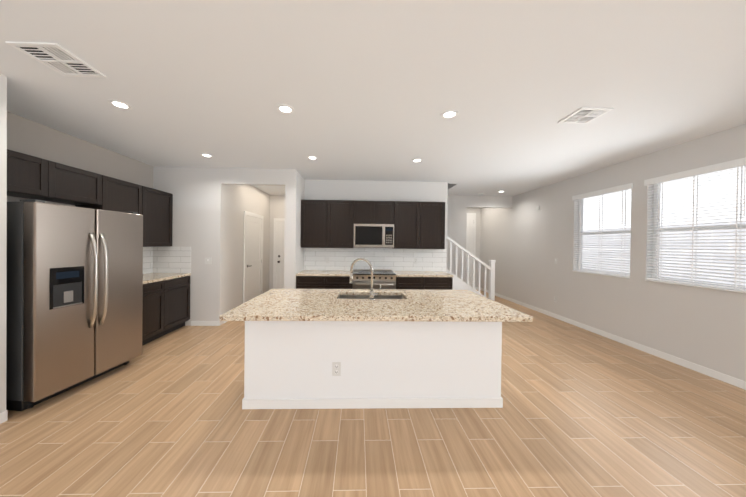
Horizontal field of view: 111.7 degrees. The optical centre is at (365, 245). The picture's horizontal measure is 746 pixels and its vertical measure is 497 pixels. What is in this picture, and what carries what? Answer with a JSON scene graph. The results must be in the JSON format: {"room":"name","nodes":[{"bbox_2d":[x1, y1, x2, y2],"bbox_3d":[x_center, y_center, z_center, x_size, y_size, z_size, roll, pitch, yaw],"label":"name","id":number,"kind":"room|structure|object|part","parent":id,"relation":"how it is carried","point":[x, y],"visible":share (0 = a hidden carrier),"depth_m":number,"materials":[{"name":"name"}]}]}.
{"room":"kitchen","nodes":[
{"label":"kitchen","id":0,"kind":"room"},
{"bbox_2d":[0,74,6,412],"bbox_3d":[-3.242,0.025,1.915,0.740,2.750,0.200,1,0,-2],"label":"wall","id":1,"kind":"structure","parent":0,"point":[3,195],"depth_m":2.01,"materials":[{"name":"white paint"}]},
{"bbox_2d":[0,410,7,423],"bbox_3d":[-2.881,1.362,1.928,0.012,0.085,0.212,1,0,-2],"label":"baseboard","id":2,"kind":"structure","parent":1,"relation":"attached to","point":[3,416],"depth_m":2.02,"materials":[{"name":"white"}]},
{"bbox_2d":[7,111,152,273],"bbox_3d":[-3.629,0.032,0.353,0.120,2.750,8.280,1,0,-2],"label":"wall","id":3,"kind":"structure","parent":0,"point":[29,137],"depth_m":3.09,"materials":[{"name":"grey paint"}]},
{"bbox_2d":[7,149,58,200],"bbox_3d":[-3.445,-0.699,2.341,0.336,0.388,0.667,1,0,-2],"label":"upper cabinet","id":4,"kind":"object","parent":3,"relation":"attached to","point":[28,176],"depth_m":2.50,"materials":[{"name":"black wood"}]},
{"bbox_2d":[51,163,102,204],"bbox_3d":[-3.459,-0.703,2.859,0.336,0.388,0.610,1,0,-2],"label":"upper cabinet","id":5,"kind":"object","parent":3,"relation":"attached to","point":[77,186],"depth_m":2.93,"materials":[{"name":"black wood"}]},
{"bbox_2d":[75,175,146,248],"bbox_3d":[-3.479,-0.445,3.492,0.336,0.914,0.649,1,0,-2],"label":"upper cabinet","id":6,"kind":"object","parent":3,"relation":"attached to","point":[119,195],"depth_m":3.48,"materials":[{"name":"black wood"}]},
{"bbox_2d":[147,187,174,248],"bbox_3d":[-3.494,-0.449,4.033,0.336,0.914,0.678,1,0,-2],"label":"upper cabinet","id":7,"kind":"object","parent":3,"relation":"attached to","point":[159,203],"depth_m":4.10,"materials":[{"name":"black wood"}]},
{"bbox_2d":[143,246,190,273],"bbox_3d":[-3.339,0.241,3.763,0.648,0.457,1.238,1,0,-2],"label":"backsplash","id":8,"kind":"structure","parent":3,"relation":"attached to","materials":[{"name":"tile"}]},
{"bbox_2d":[153,167,284,325],"bbox_3d":[-2.611,0.015,4.463,2.380,2.750,0.120,1,0,-2],"label":"wall","id":9,"kind":"structure","parent":0,"point":[198,211],"depth_m":4.40,"materials":[{"name":"white paint"}]},
{"bbox_2d":[191,321,219,325],"bbox_3d":[-2.790,1.345,4.402,0.490,0.085,0.012,1,0,-2],"label":"baseboard","id":10,"kind":"structure","parent":9,"relation":"attached to","point":[205,323],"depth_m":4.40,"materials":[{"name":"white wood"}]},
{"bbox_2d":[205,258,211,263],"bbox_3d":[-2.737,0.259,4.396,0.115,0.115,0.008,1,0,-2],"label":"switch plate","id":11,"kind":"object","parent":9,"relation":"attached to","point":[208,260],"visible":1,"depth_m":4.39,"materials":[{"name":"white plastic"}]},
{"bbox_2d":[223,185,269,322],"bbox_3d":[-2.626,0.005,5.743,0.120,2.750,2.440,1,0,-2],"label":"wall","id":12,"kind":"structure","parent":0,"point":[239,200],"depth_m":5.07,"materials":[{"name":"white paint"}]},
{"bbox_2d":[243,211,263,302],"bbox_3d":[-2.538,0.318,5.813,0.063,2.125,1.030,1,0,-2],"label":"door","id":13,"kind":"structure","parent":12,"relation":"in","point":[253,260],"depth_m":5.75,"materials":[{"name":"white wood"}]},
{"bbox_2d":[269,195,284,289],"bbox_3d":[-2.043,0.004,6.919,1.110,2.750,0.120,1,0,-2],"label":"wall","id":14,"kind":"structure","parent":0,"point":[277,206],"depth_m":6.84,"materials":[{"name":"white paint"}]},
{"bbox_2d":[273,218,284,288],"bbox_3d":[-1.986,0.318,6.820,1.005,2.125,0.083,1,0,-2],"label":"door","id":15,"kind":"structure","parent":14,"relation":"in","point":[279,251],"depth_m":6.84,"materials":[{"name":"white wood"}]},
{"bbox_2d":[284,169,304,288],"bbox_3d":[-1.360,0.020,5.718,0.190,2.750,2.560,1,0,-2],"label":"wall","id":16,"kind":"structure","parent":0,"point":[294,197],"depth_m":4.44,"materials":[{"name":"white paint"}]},
{"bbox_2d":[0,290,745,496],"bbox_3d":[0.158,1.488,2.278,7.830,0.100,12.140,1,0,-2],"label":"floor","id":17,"kind":"structure","parent":0,"point":[582,412],"depth_m":1.92,"materials":[{"name":"brown wood"}]},
{"bbox_2d":[6,199,142,410],"bbox_3d":[-3.092,0.499,2.602,0.916,1.797,0.930,1,0,6],"label":"refrigerator","id":18,"kind":"object","parent":17,"relation":"on","point":[74,296],"visible":1,"depth_m":2.32,"materials":[{"name":"grey metal"}]},
{"bbox_3d":[-2.675,0.337,2.535,0.090,0.937,0.129,1,0,-2],"label":"handle","id":19,"kind":"part","parent":18,"relation":"part of","materials":[{"name":"silver metal"}]},
{"bbox_2d":[142,277,170,345],"bbox_3d":[-3.340,0.950,3.499,0.646,0.875,0.700,1,0,-2],"label":"base cabinet","id":20,"kind":"object","parent":17,"relation":"on","point":[166,290],"depth_m":3.64,"materials":[{"name":"black wood"}]},
{"bbox_2d":[143,273,186,280],"bbox_3d":[-3.339,0.491,3.760,0.652,0.040,1.247,1,0,-2],"label":"countertop","id":21,"kind":"structure","parent":20,"relation":"on","point":[150,276],"depth_m":4.02,"materials":[{"name":"beige stone"}]},
{"bbox_2d":[167,273,190,333],"bbox_3d":[-3.356,0.946,4.057,0.646,0.875,0.658,1,0,-2],"label":"base cabinet","id":22,"kind":"object","parent":17,"relation":"on","point":[178,305],"depth_m":4.12,"materials":[{"name":"black wood"}]},
{"bbox_2d":[296,276,327,288],"bbox_3d":[-0.966,0.969,4.819,0.562,0.875,0.666,1,0,-2],"label":"base cabinet","id":23,"kind":"object","parent":17,"relation":"on","point":[302,282],"depth_m":4.49,"materials":[{"name":"black wood"}]},
{"bbox_2d":[296,268,349,275],"bbox_3d":[-0.742,0.514,4.819,1.000,0.040,0.672,1,0,-2],"label":"countertop","id":24,"kind":"structure","parent":23,"relation":"on","point":[307,271],"depth_m":4.68,"materials":[{"name":"beige stone"}]},
{"bbox_2d":[328,276,351,288],"bbox_3d":[-0.526,0.974,4.832,0.558,0.875,0.666,1,0,-2],"label":"base cabinet","id":25,"kind":"object","parent":17,"relation":"on","point":[334,282],"depth_m":4.50,"materials":[{"name":"black wood"}]},
{"bbox_2d":[242,322,502,408],"bbox_3d":[0.071,0.997,2.626,2.309,0.874,0.791,1,0,-2],"label":"kitchen island","id":26,"kind":"object","parent":17,"relation":"on","point":[346,348],"depth_m":2.24,"materials":[{"name":"white paint"}]},
{"bbox_2d":[332,362,340,375],"bbox_3d":[-0.256,1.084,2.229,0.074,0.120,0.009,1,0,-2],"label":"outlet","id":27,"kind":"object","parent":26,"relation":"attached to","point":[336,366],"depth_m":2.23,"materials":[{"name":"white plastic"}]},
{"bbox_2d":[219,290,532,321],"bbox_3d":[0.084,0.541,2.460,2.350,0.040,1.140,1,0,-2],"label":"island countertop","id":28,"kind":"structure","parent":26,"relation":"on","point":[272,305],"depth_m":2.15,"materials":[{"name":"beige stone"}]},
{"bbox_2d":[351,258,382,301],"bbox_3d":[-0.003,0.317,2.480,0.310,0.402,0.152,1,0,-2],"label":"faucet","id":29,"kind":"object","parent":28,"relation":"on","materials":[{"name":"silver metal"}]},
{"bbox_2d":[338,295,403,298],"bbox_3d":[0.061,0.702,2.670,0.708,0.284,0.368,1,0,-2],"label":"sink","id":30,"kind":"object","parent":28,"relation":"in","point":[340,296],"depth_m":2.85,"materials":[{"name":"silver metal"}]},
{"bbox_2d":[353,269,395,295],"bbox_3d":[0.147,0.947,4.811,0.772,0.945,0.724,1,0,-2],"label":"range","id":31,"kind":"object","parent":17,"relation":"on","point":[385,278],"visible":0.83,"depth_m":4.51,"materials":[{"name":"silver metal"}]},
{"bbox_2d":[396,276,427,289],"bbox_3d":[0.822,0.989,4.868,0.569,0.875,0.666,1,0,-2],"label":"base cabinet","id":32,"kind":"object","parent":17,"relation":"on","point":[402,282],"depth_m":4.54,"materials":[{"name":"black wood"}]},
{"bbox_2d":[394,272,451,275],"bbox_3d":[1.058,0.535,4.869,1.030,0.040,0.672,1,0,-2],"label":"countertop","id":33,"kind":"structure","parent":32,"relation":"on","point":[397,273],"depth_m":4.63,"materials":[{"name":"beige stone"}]},
{"bbox_2d":[428,276,451,289],"bbox_3d":[1.272,0.995,4.881,0.572,0.875,0.666,1,0,-2],"label":"base cabinet","id":34,"kind":"object","parent":17,"relation":"on","point":[434,282],"depth_m":4.55,"materials":[{"name":"black wood"}]},
{"bbox_2d":[447,236,495,300],"bbox_3d":[1.241,0.379,5.971,3.102,2.090,1.153,1,0,-2],"label":"stair railing","id":35,"kind":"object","parent":17,"relation":"on","point":[459,283],"depth_m":5.45,"materials":[{"name":"white wood"}]},
{"bbox_2d":[0,0,745,195],"bbox_3d":[0.191,-1.362,2.258,7.830,0.100,12.140,1,0,-2],"label":"ceiling","id":36,"kind":"structure","parent":0,"point":[370,90],"depth_m":2.03,"materials":[{"name":"white paint"}]},
{"bbox_2d":[5,41,105,77],"bbox_3d":[-2.193,-1.330,1.818,0.320,0.010,0.330,1,0,-2],"label":"ceiling vent","id":37,"kind":"object","parent":36,"relation":"in","point":[58,58],"visible":1,"depth_m":1.79,"materials":[{"name":"white metal"}]},
{"bbox_2d":[107,100,131,109],"bbox_3d":[-2.329,-1.339,2.400,0.170,0.006,0.170,1,0,-2],"label":"recessed light","id":38,"kind":"object","parent":36,"relation":"in","point":[120,104],"visible":1,"depth_m":2.39,"materials":[{"name":"white"}]},
{"bbox_2d":[200,153,212,157],"bbox_3d":[-2.366,-1.349,3.769,0.170,0.006,0.170,1,0,-2],"label":"recessed light","id":39,"kind":"object","parent":36,"relation":"in","point":[206,155],"visible":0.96,"depth_m":3.76,"materials":[{"name":"white"}]},
{"bbox_2d":[276,104,293,113],"bbox_3d":[-0.775,-1.321,2.442,0.170,0.006,0.170,1,0,-2],"label":"recessed light","id":40,"kind":"object","parent":36,"relation":"in","point":[284,109],"visible":1,"depth_m":2.44,"materials":[{"name":"white"}]},
{"bbox_2d":[307,156,317,159],"bbox_3d":[-0.802,-1.331,3.822,0.170,0.006,0.170,1,0,-2],"label":"recessed light","id":41,"kind":"object","parent":36,"relation":"in","point":[312,157],"visible":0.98,"depth_m":3.80,"materials":[{"name":"white"}]},
{"bbox_2d":[411,159,422,162],"bbox_3d":[0.791,-1.313,3.886,0.170,0.006,0.170,1,0,-2],"label":"recessed light","id":42,"kind":"object","parent":36,"relation":"in","point":[417,160],"visible":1,"depth_m":3.88,"materials":[{"name":"white"}]},
{"bbox_2d":[441,110,458,118],"bbox_3d":[0.834,-1.302,2.506,0.170,0.006,0.170,1,0,-2],"label":"recessed light","id":43,"kind":"object","parent":36,"relation":"in","point":[450,114],"visible":1,"depth_m":2.50,"materials":[{"name":"white"}]},
{"bbox_2d":[558,107,613,123],"bbox_3d":[2.160,-1.284,2.498,0.300,0.010,0.290,1,0,-2],"label":"ceiling vent","id":44,"kind":"object","parent":36,"relation":"in","point":[584,115],"visible":1,"depth_m":2.49,"materials":[{"name":"white metal"}]},
{"bbox_2d":[305,180,447,272],"bbox_3d":[0.213,0.042,5.240,2.930,2.750,0.120,1,0,-2],"label":"wall","id":45,"kind":"structure","parent":0,"point":[375,190],"depth_m":5.17,"materials":[{"name":"white paint"}]},
{"bbox_2d":[301,200,331,247],"bbox_3d":[-0.954,-0.426,4.975,0.562,0.914,0.336,1,0,-2],"label":"upper cabinet","id":46,"kind":"object","parent":45,"relation":"attached to","point":[327,228],"depth_m":4.81,"materials":[{"name":"black wood"}]},
{"bbox_2d":[332,200,355,247],"bbox_3d":[-0.514,-0.421,4.987,0.560,0.914,0.336,1,0,-2],"label":"upper cabinet","id":47,"kind":"object","parent":45,"relation":"attached to","point":[343,211],"depth_m":4.83,"materials":[{"name":"black wood"}]},
{"bbox_2d":[356,201,379,223],"bbox_3d":[-0.004,-0.650,4.999,0.450,0.443,0.336,1,0,-2],"label":"upper cabinet","id":48,"kind":"object","parent":45,"relation":"attached to","point":[367,212],"depth_m":4.84,"materials":[{"name":"black wood"}]},
{"bbox_2d":[354,224,393,247],"bbox_3d":[0.156,-0.195,4.961,0.770,0.449,0.407,1,0,-2],"label":"microwave","id":49,"kind":"object","parent":48,"relation":"attached to","point":[373,235],"visible":1,"depth_m":4.80,"materials":[{"name":"silver metal"}]},
{"bbox_2d":[304,248,446,270],"bbox_3d":[0.209,0.331,5.177,2.916,0.573,0.006,1,0,-2],"label":"backsplash","id":50,"kind":"structure","parent":45,"relation":"attached to","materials":[{"name":"tile"}]},
{"bbox_2d":[380,201,391,223],"bbox_3d":[0.324,-0.647,5.008,0.450,0.443,0.336,1,0,-2],"label":"upper cabinet","id":51,"kind":"object","parent":45,"relation":"attached to","point":[385,206],"depth_m":4.85,"materials":[{"name":"black wood"}]},
{"bbox_2d":[392,201,423,247],"bbox_3d":[0.824,-0.405,5.023,0.552,0.914,0.336,1,0,-2],"label":"upper cabinet","id":52,"kind":"object","parent":45,"relation":"attached to","point":[407,216],"depth_m":4.86,"materials":[{"name":"black wood"}]},
{"bbox_2d":[424,202,444,247],"bbox_3d":[1.255,-0.400,5.035,0.553,0.914,0.336,1,0,-2],"label":"upper cabinet","id":53,"kind":"object","parent":45,"relation":"attached to","point":[434,212],"depth_m":4.88,"materials":[{"name":"black wood"}]},
{"bbox_2d":[467,208,480,286],"bbox_3d":[3.189,0.055,8.363,1.470,2.750,0.120,1,0,-2],"label":"wall","id":54,"kind":"structure","parent":0,"point":[477,211],"depth_m":8.31,"materials":[{"name":"white paint"}]},
{"bbox_2d":[467,213,475,255],"bbox_3d":[3.080,0.172,8.267,1.060,2.515,0.063,1,0,-2],"label":"door frame","id":55,"kind":"structure","parent":54,"relation":"in","point":[474,241],"depth_m":8.29,"materials":[{"name":"white wood"}]},
{"bbox_2d":[466,215,473,286],"bbox_3d":[3.079,0.205,8.293,0.910,2.432,0.013,1,0,-2],"label":"door leaf","id":56,"kind":"structure","parent":55,"relation":"attached to","point":[469,233],"depth_m":8.30,"materials":[{"name":"white wood"}]},
{"bbox_2d":[447,195,511,281],"bbox_3d":[1.266,0.045,6.610,5.110,2.750,0.120,1,0,-2],"label":"wall","id":57,"kind":"structure","parent":0,"point":[458,206],"depth_m":6.58,"materials":[{"name":"white paint"}]},
{"bbox_2d":[480,124,745,380],"bbox_3d":[4.013,0.107,2.373,0.150,2.750,11.900,1,0,-2],"label":"wall","id":58,"kind":"structure","parent":0,"point":[524,243],"depth_m":3.76,"materials":[{"name":"white paint"}]},
{"bbox_2d":[572,270,629,277],"bbox_3d":[3.915,0.467,4.222,0.103,0.018,0.981,1,0,-2],"label":"window sill","id":59,"kind":"structure","parent":58,"relation":"attached to","point":[601,274],"depth_m":4.15,"materials":[{"name":"white wood"}]},
{"bbox_2d":[578,199,630,274],"bbox_3d":[3.996,-0.222,4.219,0.060,1.396,0.981,1,0,-2],"label":"window","id":60,"kind":"structure","parent":58,"relation":"in","point":[603,232],"depth_m":4.66,"materials":[{"name":"white"}]},
{"bbox_2d":[572,183,632,276],"bbox_3d":[3.911,-0.236,4.216,0.080,1.380,1.035,1,0,-2],"label":"window blind","id":61,"kind":"object","parent":60,"relation":"attached to","point":[616,189],"visible":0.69,"depth_m":4.16,"materials":[{"name":"white plastic"}]},
{"bbox_2d":[480,287,745,389],"bbox_3d":[3.916,1.438,2.381,0.012,0.085,11.900,1,0,-2],"label":"baseboard","id":62,"kind":"structure","parent":58,"relation":"attached to","point":[734,381],"depth_m":3.48,"materials":[{"name":"white wood"}]},
{"bbox_2d":[645,279,745,292],"bbox_3d":[3.947,0.475,3.041,0.103,0.018,0.957,1,0,-2],"label":"window sill","id":63,"kind":"structure","parent":58,"relation":"attached to","point":[723,289],"depth_m":2.96,"materials":[{"name":"white"}]},
{"bbox_2d":[652,183,745,288],"bbox_3d":[4.028,-0.213,3.038,0.060,1.396,0.957,1,0,-2],"label":"window","id":64,"kind":"structure","parent":58,"relation":"in","point":[680,228],"depth_m":3.47,"materials":[{"name":"white"}]},
{"bbox_2d":[644,157,745,290],"bbox_3d":[3.943,-0.228,3.036,0.080,1.380,1.011,1,0,-2],"label":"window blind","id":65,"kind":"object","parent":64,"relation":"attached to","point":[725,166],"visible":0.98,"depth_m":2.98,"materials":[{"name":"white plastic"}]},
{"bbox_3d":[6.540,1.577,3.004,4.970,0.100,16.000,1,0,-2],"label":"ground","id":66,"kind":"structure","parent":0,"visible":0},
{"bbox_2d":[583,222,745,287],"bbox_3d":[5.837,0.579,2.977,0.240,1.880,16.000,1,0,-2],"label":"wall","id":67,"kind":"structure","parent":66,"relation":"on","point":[587,237],"depth_m":4.49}
]}

